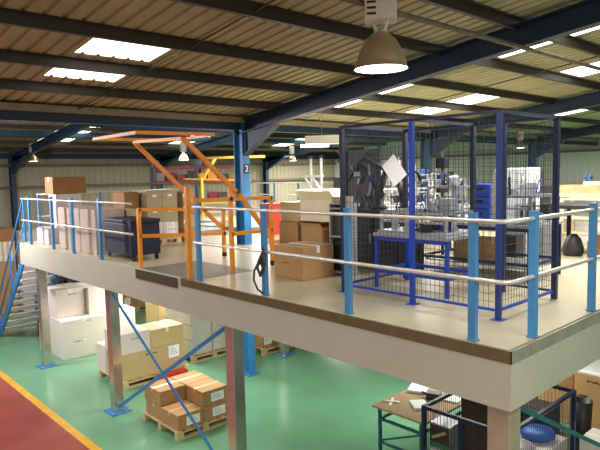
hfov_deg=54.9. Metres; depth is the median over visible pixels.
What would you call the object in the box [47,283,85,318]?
carton
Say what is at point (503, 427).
column
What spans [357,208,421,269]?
base cabinet
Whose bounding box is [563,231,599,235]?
shelf
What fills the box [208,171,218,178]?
box
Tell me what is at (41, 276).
column
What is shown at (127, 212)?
carton
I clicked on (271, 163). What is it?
trim
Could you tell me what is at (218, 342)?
stack
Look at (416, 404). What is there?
paper sheet
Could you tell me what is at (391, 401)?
cross
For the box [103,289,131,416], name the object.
column
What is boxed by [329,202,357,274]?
base cabinet
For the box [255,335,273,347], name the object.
carton
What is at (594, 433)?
carton
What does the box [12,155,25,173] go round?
trim
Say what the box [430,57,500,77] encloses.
ceiling
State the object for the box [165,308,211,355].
stack
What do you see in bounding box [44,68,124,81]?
window
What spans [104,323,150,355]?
carton
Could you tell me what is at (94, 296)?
carton
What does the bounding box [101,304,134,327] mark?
carton
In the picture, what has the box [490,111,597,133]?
trim
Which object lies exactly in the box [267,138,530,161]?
beam
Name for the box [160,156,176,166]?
trim
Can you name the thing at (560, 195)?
work table
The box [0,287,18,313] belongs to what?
carton
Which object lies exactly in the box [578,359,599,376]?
cover
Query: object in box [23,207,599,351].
floor
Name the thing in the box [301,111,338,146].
box light
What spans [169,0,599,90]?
beam
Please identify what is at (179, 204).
carton
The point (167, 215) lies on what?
carton
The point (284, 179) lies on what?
trim
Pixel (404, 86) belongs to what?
window
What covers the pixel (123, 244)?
bin
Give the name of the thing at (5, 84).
roof beam
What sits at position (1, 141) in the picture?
trim
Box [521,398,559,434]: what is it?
frame
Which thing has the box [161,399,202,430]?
carton
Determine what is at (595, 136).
ceiling
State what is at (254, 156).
gate
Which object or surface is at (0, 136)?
trim
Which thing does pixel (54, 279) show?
staircase
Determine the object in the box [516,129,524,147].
lamp
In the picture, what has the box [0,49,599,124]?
roof beam
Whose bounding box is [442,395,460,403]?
paper sheet
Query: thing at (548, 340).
trim
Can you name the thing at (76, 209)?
carton
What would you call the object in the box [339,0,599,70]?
trim
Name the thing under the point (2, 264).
carton
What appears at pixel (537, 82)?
ceiling
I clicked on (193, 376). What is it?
carton
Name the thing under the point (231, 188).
gate
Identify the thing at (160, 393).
carton
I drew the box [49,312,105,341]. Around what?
carton
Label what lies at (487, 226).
work table
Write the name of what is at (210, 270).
plate
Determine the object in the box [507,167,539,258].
cabinet
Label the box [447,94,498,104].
window
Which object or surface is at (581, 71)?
window
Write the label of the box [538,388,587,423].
carton
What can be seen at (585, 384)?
carton
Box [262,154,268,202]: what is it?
steel column
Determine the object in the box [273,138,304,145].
window
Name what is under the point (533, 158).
steel column
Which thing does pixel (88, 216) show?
carton
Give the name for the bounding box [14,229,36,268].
carton
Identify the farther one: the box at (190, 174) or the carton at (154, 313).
the box at (190, 174)
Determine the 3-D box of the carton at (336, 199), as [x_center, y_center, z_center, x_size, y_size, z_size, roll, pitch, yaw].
[0.614,-0.368,8.270,0.210,0.084,0.250,-6,7,-42]
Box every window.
[38,130,90,141]
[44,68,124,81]
[75,38,169,61]
[169,141,192,143]
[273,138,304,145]
[336,100,361,107]
[378,84,412,93]
[409,107,450,114]
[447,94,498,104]
[499,26,599,57]
[556,109,586,115]
[561,61,599,76]
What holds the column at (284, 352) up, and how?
on the floor at (304, 400)
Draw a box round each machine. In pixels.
[297,155,339,200]
[377,189,472,237]
[381,166,430,205]
[415,169,467,205]
[427,172,477,217]
[507,172,551,224]
[539,171,551,259]
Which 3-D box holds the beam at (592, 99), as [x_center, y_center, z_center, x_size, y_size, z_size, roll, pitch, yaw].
[8.117,-3.015,11.671,0.180,1.850,13.185,-6,7,-42]
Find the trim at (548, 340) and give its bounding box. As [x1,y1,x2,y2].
[510,311,599,364]
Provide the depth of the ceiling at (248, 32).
7.62 m
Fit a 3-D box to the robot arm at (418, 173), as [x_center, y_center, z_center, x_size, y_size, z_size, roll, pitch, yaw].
[1.601,-0.549,8.557,0.421,0.637,0.186,1,5,21]
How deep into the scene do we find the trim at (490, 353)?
5.72 m
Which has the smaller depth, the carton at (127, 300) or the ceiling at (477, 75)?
the ceiling at (477, 75)
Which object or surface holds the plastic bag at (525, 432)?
on the carton at (521, 436)
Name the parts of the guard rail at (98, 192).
post, rail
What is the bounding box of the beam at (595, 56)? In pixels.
[344,56,596,124]
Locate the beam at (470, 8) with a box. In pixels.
[418,0,599,56]
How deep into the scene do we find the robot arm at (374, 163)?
8.76 m
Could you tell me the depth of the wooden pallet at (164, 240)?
12.73 m
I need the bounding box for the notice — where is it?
[382,154,406,186]
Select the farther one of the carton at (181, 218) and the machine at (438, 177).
the carton at (181, 218)
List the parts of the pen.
post, panel, panel, post, frame, panel, panel, post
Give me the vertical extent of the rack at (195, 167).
2.100 m
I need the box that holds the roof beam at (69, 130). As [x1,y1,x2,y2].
[10,124,238,162]
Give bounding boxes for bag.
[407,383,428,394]
[520,424,555,441]
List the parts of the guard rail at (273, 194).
post, rail, rail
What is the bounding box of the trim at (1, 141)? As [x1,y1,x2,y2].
[0,140,362,149]
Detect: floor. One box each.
[0,307,570,449]
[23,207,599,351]
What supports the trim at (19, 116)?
attached to the wall at (574, 166)
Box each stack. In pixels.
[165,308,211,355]
[211,322,224,349]
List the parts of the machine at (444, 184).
profile frame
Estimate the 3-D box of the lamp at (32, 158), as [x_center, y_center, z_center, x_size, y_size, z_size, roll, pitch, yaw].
[-10.031,-2.787,21.659,0.375,0.800,0.375,-6,7,-42]
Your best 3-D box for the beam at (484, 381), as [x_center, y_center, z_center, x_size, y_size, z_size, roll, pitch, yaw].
[-2.439,0.965,9.156,0.040,0.505,12.240,-6,7,-42]
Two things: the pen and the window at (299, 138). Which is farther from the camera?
the window at (299, 138)
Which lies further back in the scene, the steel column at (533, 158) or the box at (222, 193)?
the box at (222, 193)
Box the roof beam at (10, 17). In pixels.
[0,7,599,111]
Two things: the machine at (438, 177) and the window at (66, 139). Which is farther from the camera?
the window at (66, 139)
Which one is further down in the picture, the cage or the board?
the board
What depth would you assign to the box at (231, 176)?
22.02 m
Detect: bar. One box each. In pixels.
[110,291,212,449]
[118,326,224,407]
[520,406,599,446]
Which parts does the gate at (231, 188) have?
raised frame, pivot arm, frame, post, frame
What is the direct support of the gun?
on the bench
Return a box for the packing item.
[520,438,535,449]
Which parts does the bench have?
leg, leg, rail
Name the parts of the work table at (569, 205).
leg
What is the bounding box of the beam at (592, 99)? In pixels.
[427,91,599,140]
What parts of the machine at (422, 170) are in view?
profile frame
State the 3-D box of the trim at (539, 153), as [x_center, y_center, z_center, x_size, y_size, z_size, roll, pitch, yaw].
[8.975,-2.724,20.626,0.160,0.569,1.009,-6,7,-42]
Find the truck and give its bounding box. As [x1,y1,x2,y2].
[156,367,187,379]
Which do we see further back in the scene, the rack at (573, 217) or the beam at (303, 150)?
the beam at (303, 150)
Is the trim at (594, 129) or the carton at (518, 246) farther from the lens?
the trim at (594, 129)
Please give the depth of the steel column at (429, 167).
16.66 m
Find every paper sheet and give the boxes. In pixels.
[409,399,425,409]
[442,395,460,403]
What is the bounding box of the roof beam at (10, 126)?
[0,124,401,141]
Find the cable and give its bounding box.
[253,247,265,293]
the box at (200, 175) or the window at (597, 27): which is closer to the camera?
the window at (597, 27)
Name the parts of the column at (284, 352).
plate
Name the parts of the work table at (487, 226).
leg, leg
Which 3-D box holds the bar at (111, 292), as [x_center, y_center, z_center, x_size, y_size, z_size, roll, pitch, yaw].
[-2.178,2.352,9.163,0.012,2.201,3.551,-6,7,-42]
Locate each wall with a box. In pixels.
[0,151,333,229]
[334,138,599,221]
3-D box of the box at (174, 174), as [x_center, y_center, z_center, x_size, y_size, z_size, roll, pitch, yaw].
[-4.934,-1.876,22.357,0.320,0.328,0.500,-1,5,2]
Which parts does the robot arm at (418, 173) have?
arm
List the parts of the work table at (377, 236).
leg, leg, leg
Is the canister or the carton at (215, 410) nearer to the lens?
the canister
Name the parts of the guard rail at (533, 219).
post, post, post, rail, rail, post, post, post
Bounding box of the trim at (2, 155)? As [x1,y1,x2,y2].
[0,153,338,158]
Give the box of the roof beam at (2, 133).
[0,131,385,145]
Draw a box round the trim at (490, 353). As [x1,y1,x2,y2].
[181,279,511,364]
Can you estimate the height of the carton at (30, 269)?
1.398 m
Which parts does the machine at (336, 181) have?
frame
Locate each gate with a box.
[93,131,274,278]
[184,155,264,218]
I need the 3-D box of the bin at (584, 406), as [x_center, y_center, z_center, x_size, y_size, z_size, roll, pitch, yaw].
[4.197,3.026,8.617,0.300,0.850,0.300,-6,7,-42]
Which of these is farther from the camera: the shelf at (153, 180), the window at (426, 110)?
the shelf at (153, 180)
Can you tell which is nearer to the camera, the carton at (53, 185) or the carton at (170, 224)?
the carton at (170, 224)
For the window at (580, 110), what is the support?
attached to the ceiling at (559, 90)
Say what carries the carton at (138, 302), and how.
on the wooden pallet at (142, 306)
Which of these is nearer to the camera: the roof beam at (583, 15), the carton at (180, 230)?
the roof beam at (583, 15)
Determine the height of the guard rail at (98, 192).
1.135 m
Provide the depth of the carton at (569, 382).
9.65 m
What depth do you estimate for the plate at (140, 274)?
8.80 m
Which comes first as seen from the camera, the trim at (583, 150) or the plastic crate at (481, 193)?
the plastic crate at (481, 193)
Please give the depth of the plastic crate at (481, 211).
8.11 m
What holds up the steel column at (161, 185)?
on the floor at (304, 400)
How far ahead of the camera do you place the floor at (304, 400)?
10.82 m
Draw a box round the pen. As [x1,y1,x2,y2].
[421,385,576,449]
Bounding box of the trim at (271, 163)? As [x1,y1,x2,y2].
[266,156,285,169]
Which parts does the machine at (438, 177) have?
profile frame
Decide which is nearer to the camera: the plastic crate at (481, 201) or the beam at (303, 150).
the plastic crate at (481, 201)
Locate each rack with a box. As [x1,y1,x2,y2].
[149,159,234,212]
[345,145,380,208]
[560,197,599,244]
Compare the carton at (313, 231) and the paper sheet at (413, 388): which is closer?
the paper sheet at (413, 388)
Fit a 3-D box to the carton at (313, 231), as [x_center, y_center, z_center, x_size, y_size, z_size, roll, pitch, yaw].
[0.457,0.171,11.838,0.706,0.478,0.736,-6,7,-42]
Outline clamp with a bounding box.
[585,173,592,180]
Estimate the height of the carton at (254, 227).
0.098 m
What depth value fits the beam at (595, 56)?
11.23 m
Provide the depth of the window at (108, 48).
7.15 m
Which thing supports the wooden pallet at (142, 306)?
on the floor at (304, 400)
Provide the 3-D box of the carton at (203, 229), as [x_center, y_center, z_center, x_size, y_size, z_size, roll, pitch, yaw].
[-2.563,0.140,15.126,0.700,0.098,1.000,-6,7,-42]
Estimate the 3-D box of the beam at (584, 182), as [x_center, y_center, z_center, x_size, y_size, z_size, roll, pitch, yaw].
[6.818,-0.830,11.331,0.080,0.070,2.400,-6,7,-42]
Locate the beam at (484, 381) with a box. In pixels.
[19,242,512,411]
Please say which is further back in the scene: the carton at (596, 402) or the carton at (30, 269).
the carton at (30, 269)
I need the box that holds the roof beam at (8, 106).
[0,102,599,141]
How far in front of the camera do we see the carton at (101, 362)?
12.49 m
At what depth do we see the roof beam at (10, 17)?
7.12 m
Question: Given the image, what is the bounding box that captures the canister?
[492,169,495,218]
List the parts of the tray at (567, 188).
board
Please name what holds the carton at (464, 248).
on the work table at (487, 226)
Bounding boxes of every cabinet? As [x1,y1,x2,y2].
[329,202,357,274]
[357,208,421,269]
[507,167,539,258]
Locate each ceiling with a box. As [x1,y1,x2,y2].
[0,0,583,119]
[0,121,68,151]
[45,127,392,154]
[69,51,147,65]
[111,0,254,37]
[299,29,599,125]
[387,72,599,134]
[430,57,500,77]
[496,72,579,91]
[578,134,599,138]
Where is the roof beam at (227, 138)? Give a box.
[159,132,423,162]
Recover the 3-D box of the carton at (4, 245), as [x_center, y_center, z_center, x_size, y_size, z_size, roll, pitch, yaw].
[-9.900,0.845,18.741,1.000,0.645,0.812,-6,7,-42]
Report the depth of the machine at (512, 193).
7.68 m
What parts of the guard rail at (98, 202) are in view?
post, post, post, rail, rail, post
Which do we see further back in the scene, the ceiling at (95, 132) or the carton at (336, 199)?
the ceiling at (95, 132)
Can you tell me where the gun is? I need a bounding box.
[421,390,441,399]
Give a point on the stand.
(442, 161)
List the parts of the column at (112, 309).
plate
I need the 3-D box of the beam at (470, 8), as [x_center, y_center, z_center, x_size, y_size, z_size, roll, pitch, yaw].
[5.025,-2.844,9.535,32.450,0.130,0.120,-6,7,-42]
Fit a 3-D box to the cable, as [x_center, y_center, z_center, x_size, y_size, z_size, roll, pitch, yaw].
[-0.491,0.548,7.008,0.075,0.587,0.235,-6,7,-42]
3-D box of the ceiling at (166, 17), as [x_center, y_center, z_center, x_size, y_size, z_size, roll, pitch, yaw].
[1.463,-2.552,3.150,1.000,1.177,9.650,-6,7,-42]
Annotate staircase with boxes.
[0,199,59,336]
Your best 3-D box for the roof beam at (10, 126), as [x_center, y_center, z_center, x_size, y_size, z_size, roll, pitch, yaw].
[-6.137,-3.521,21.600,32.450,0.130,0.120,-6,7,-42]
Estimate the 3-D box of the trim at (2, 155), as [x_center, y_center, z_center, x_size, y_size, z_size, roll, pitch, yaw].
[-9.582,-3.018,25.404,32.450,0.200,0.400,-6,7,-42]
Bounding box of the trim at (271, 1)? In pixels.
[78,0,275,109]
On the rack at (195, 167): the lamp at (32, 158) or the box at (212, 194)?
the box at (212, 194)
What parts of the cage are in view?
post, panel frame, rail, panel, panel, panel frame, post, post, rail, panel, rail, panel, panel frame, post, rail, foot plate, post, post, panel, panel frame, panel frame, panel, rail, post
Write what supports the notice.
attached to the cage
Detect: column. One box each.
[8,152,18,230]
[36,269,57,369]
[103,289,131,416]
[155,153,162,188]
[225,326,246,449]
[233,123,259,376]
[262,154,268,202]
[274,343,294,357]
[420,133,432,201]
[487,406,520,449]
[528,143,537,167]
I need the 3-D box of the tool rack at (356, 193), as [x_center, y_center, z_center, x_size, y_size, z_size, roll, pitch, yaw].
[1.026,-0.377,9.811,0.186,1.900,0.770,-6,7,-42]
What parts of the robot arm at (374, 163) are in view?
arm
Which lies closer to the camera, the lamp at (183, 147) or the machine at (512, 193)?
the machine at (512, 193)
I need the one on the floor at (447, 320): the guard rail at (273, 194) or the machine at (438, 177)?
the guard rail at (273, 194)
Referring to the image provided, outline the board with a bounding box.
[461,398,487,449]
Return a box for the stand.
[426,150,447,257]
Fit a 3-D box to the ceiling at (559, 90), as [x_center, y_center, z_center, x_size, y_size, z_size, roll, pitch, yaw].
[10.081,-3.454,13.598,9.150,1.613,13.350,-6,7,-42]
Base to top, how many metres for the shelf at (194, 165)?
0.020 m
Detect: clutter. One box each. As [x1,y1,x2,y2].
[562,233,583,255]
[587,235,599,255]
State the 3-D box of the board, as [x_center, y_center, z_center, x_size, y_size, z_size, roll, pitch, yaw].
[2.362,2.950,7.561,0.048,1.270,0.550,-6,7,-42]
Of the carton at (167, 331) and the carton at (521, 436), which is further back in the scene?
the carton at (167, 331)
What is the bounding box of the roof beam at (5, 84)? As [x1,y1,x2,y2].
[0,78,599,134]
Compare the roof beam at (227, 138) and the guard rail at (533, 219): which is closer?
the guard rail at (533, 219)
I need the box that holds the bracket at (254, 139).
[243,125,279,155]
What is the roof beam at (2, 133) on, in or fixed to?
attached to the ceiling at (1, 122)
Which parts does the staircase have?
newel post, handrail, rail, newel post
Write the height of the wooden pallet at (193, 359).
0.145 m
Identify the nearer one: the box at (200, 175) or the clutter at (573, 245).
the clutter at (573, 245)
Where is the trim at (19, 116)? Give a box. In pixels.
[0,110,597,145]
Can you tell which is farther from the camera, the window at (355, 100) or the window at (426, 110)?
the window at (426, 110)
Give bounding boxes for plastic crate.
[476,184,491,195]
[476,196,491,208]
[476,208,491,218]
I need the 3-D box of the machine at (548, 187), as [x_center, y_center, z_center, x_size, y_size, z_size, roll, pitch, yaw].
[3.843,-0.149,9.236,0.400,1.420,0.300,-6,7,-42]
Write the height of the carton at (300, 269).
0.458 m
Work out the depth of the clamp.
12.11 m
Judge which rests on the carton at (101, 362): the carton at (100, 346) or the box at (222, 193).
the carton at (100, 346)
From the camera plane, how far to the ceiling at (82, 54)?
7.45 m
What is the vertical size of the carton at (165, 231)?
0.170 m
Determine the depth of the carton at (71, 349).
13.98 m
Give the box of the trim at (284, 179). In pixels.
[0,177,335,189]
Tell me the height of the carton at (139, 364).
0.550 m
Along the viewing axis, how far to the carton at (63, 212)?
12.18 m
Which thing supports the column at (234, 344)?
on the floor at (304, 400)
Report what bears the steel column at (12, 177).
on the floor at (304, 400)
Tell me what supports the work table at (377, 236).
on the floor at (447, 320)
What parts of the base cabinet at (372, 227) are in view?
door, door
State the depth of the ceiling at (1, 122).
20.09 m
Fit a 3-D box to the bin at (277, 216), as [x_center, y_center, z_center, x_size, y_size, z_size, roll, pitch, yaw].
[-0.671,-0.162,14.293,0.440,0.760,0.480,-6,7,-42]
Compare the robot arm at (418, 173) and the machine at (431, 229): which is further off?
the robot arm at (418, 173)
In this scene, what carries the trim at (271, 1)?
attached to the ceiling at (248, 32)
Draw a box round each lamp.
[28,144,37,161]
[179,142,188,160]
[288,146,295,160]
[353,0,408,73]
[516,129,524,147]
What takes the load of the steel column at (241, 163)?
on the floor at (304, 400)
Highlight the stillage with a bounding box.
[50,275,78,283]
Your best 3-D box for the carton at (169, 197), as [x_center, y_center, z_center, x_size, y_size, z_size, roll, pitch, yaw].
[-3.056,-0.603,12.870,0.365,0.338,0.604,-6,7,-42]
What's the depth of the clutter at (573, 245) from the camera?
9.56 m
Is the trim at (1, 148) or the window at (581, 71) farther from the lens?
the trim at (1, 148)
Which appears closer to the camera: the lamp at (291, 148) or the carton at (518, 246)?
the carton at (518, 246)
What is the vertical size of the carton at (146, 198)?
0.338 m
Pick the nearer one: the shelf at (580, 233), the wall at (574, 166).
the shelf at (580, 233)
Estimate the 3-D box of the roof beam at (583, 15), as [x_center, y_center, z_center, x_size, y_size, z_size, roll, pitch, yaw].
[3.236,-2.507,7.184,0.180,1.850,13.185,-6,7,-42]
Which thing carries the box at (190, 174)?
on the rack at (195, 167)
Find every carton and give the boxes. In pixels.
[0,227,14,241]
[0,240,15,261]
[0,260,16,287]
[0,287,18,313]
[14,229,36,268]
[16,268,54,311]
[37,226,59,243]
[45,177,85,193]
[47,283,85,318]
[49,193,81,226]
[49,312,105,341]
[50,333,104,360]
[58,206,89,249]
[69,206,103,251]
[74,282,122,313]
[79,207,123,254]
[96,340,106,358]
[97,355,106,372]
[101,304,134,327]
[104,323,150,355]
[106,340,185,381]
[113,192,138,208]
[122,295,135,306]
[124,208,141,216]
[133,191,161,206]
[136,299,144,305]
[139,206,162,221]
[140,319,183,347]
[144,377,184,406]
[145,302,165,322]
[146,399,184,420]
[150,190,176,205]
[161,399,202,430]
[162,205,177,221]
[163,221,177,229]
[163,228,177,233]
[170,370,209,397]
[171,188,193,201]
[177,201,193,214]
[178,214,194,227]
[178,227,195,240]
[186,378,226,406]
[186,399,227,421]
[201,218,227,222]
[201,222,228,227]
[201,227,221,231]
[226,225,259,230]
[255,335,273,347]
[274,241,333,280]
[279,221,321,242]
[280,201,303,221]
[295,188,339,221]
[299,221,328,242]
[332,196,353,202]
[454,238,467,257]
[479,236,494,260]
[506,233,523,257]
[520,434,566,449]
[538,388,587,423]
[557,374,574,388]
[574,372,599,398]
[579,428,599,449]
[587,396,599,428]
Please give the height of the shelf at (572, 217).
0.030 m
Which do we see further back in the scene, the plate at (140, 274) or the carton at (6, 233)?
the carton at (6, 233)
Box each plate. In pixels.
[135,269,177,287]
[140,261,252,280]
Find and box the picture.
[431,423,448,449]
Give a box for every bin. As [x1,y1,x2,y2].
[103,216,160,261]
[259,203,280,234]
[575,396,592,449]
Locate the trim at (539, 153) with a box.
[537,140,565,156]
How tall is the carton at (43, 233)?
0.358 m
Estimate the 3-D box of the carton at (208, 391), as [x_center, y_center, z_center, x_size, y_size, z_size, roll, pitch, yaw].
[-1.635,2.921,10.104,0.502,0.256,0.534,-6,7,-42]
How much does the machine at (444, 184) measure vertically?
0.742 m
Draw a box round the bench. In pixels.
[372,388,460,449]
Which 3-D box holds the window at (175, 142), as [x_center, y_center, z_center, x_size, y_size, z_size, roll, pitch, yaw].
[-4.095,-3.819,24.495,1.000,0.534,4.200,-6,7,-42]
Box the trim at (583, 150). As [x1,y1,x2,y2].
[337,149,599,161]
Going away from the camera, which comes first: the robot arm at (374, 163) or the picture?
the picture
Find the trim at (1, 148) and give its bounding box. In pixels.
[0,147,337,153]
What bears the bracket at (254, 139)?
attached to the steel column at (241, 163)
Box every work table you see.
[373,232,479,298]
[386,205,469,247]
[422,218,562,282]
[559,194,599,220]
[559,201,599,236]
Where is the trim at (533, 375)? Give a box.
[513,321,599,410]
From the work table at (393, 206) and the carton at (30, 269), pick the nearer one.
the work table at (393, 206)
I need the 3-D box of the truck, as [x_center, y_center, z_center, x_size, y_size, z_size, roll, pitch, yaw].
[-2.711,3.204,12.262,0.650,0.170,0.200,-6,7,-42]
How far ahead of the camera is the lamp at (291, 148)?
29.59 m
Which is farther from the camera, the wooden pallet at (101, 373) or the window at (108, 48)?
the wooden pallet at (101, 373)
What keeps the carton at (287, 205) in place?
on the carton at (289, 231)
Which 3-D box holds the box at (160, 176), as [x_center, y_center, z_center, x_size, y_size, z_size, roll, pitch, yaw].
[-5.334,-1.860,22.374,0.320,0.310,0.500,-1,5,2]
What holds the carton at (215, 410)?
on the wooden pallet at (179, 435)
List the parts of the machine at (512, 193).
profile frame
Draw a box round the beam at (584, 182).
[583,181,599,184]
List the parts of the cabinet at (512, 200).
door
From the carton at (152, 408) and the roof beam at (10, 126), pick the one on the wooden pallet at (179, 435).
the carton at (152, 408)
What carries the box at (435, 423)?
on the floor at (304, 400)
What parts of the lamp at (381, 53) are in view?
glass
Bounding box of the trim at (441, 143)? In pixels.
[430,135,462,156]
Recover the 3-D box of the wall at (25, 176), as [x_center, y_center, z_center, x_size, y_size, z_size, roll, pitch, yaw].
[-10.761,-0.442,24.941,35.300,5.565,0.130,-6,7,-42]
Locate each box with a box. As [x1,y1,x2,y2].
[156,173,166,180]
[167,172,177,180]
[177,174,187,180]
[187,171,197,178]
[198,173,207,178]
[198,188,208,197]
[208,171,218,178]
[209,191,218,197]
[219,191,227,197]
[229,174,234,178]
[431,415,457,449]
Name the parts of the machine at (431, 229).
profile frame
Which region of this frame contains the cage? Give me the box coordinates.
[337,109,560,321]
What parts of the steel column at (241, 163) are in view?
plate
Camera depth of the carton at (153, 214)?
12.43 m
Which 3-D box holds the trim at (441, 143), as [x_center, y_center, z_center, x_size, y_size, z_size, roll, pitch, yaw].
[4.094,-2.216,16.139,0.160,0.569,1.009,-6,7,-42]
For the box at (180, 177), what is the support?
on the rack at (195, 167)
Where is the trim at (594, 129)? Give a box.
[534,125,599,144]
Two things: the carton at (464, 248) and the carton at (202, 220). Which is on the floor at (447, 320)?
the carton at (202, 220)
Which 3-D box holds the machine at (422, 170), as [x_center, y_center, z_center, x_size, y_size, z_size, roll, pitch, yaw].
[2.078,-0.895,11.713,0.665,0.948,1.000,-6,7,-42]
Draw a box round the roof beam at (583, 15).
[239,0,599,133]
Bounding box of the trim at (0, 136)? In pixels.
[0,136,365,145]
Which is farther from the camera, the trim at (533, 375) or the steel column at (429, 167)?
the steel column at (429, 167)
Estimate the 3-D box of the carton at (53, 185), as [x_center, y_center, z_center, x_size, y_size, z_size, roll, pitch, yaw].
[-5.585,-0.950,13.755,0.782,0.392,0.500,-6,7,-42]
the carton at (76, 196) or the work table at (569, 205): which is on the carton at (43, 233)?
the carton at (76, 196)
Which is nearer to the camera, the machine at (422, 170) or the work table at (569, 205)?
the work table at (569, 205)
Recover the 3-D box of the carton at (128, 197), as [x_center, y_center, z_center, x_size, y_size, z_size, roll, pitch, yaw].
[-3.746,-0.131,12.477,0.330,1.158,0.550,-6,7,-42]
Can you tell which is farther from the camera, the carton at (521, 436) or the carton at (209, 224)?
the carton at (209, 224)
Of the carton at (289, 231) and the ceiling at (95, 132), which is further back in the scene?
the ceiling at (95, 132)
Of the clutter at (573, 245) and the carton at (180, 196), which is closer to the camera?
the clutter at (573, 245)
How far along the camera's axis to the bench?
8.36 m
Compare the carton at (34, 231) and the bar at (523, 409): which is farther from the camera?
the carton at (34, 231)
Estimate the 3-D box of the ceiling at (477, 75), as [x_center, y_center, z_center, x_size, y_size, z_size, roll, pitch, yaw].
[5.530,-2.980,9.414,3.150,1.613,13.350,-6,7,-42]
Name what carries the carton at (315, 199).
on the carton
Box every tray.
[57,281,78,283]
[559,184,599,194]
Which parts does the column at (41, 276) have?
plate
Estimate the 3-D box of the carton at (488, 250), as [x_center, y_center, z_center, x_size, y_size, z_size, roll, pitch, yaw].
[2.612,0.338,8.148,0.250,0.342,0.232,-6,7,-42]
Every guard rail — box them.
[20,196,133,259]
[36,189,170,226]
[192,202,599,341]
[250,182,332,202]
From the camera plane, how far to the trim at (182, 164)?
26.68 m
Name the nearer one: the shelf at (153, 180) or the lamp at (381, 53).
the lamp at (381, 53)
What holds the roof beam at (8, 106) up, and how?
attached to the wall at (574, 166)
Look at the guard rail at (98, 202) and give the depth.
11.30 m
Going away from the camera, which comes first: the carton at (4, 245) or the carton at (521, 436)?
the carton at (521, 436)
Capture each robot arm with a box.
[354,153,387,209]
[396,168,422,208]
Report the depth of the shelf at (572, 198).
10.76 m
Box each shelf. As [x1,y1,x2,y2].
[153,180,211,181]
[168,165,231,166]
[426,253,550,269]
[563,216,599,219]
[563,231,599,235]
[564,197,599,200]
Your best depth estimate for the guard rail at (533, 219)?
5.55 m
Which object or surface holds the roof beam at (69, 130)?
attached to the steel column at (12, 177)
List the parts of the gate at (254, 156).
post, pivot arm, rail, rail, raised frame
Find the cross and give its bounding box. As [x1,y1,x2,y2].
[383,397,399,405]
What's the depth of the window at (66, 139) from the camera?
22.07 m
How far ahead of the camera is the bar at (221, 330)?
8.87 m
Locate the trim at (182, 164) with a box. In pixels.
[0,163,335,167]
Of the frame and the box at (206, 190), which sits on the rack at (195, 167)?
the box at (206, 190)
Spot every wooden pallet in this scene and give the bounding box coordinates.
[98,364,188,389]
[134,305,145,311]
[142,411,227,440]
[160,237,181,244]
[190,348,225,363]
[255,343,292,355]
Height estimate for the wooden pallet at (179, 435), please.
0.145 m
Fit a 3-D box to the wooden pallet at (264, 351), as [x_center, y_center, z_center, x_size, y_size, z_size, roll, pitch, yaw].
[-0.730,2.975,14.490,1.200,0.145,0.900,-6,7,-42]
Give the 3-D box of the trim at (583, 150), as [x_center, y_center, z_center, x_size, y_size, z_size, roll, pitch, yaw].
[13.176,-3.212,24.567,0.160,0.100,31.800,-6,7,-42]

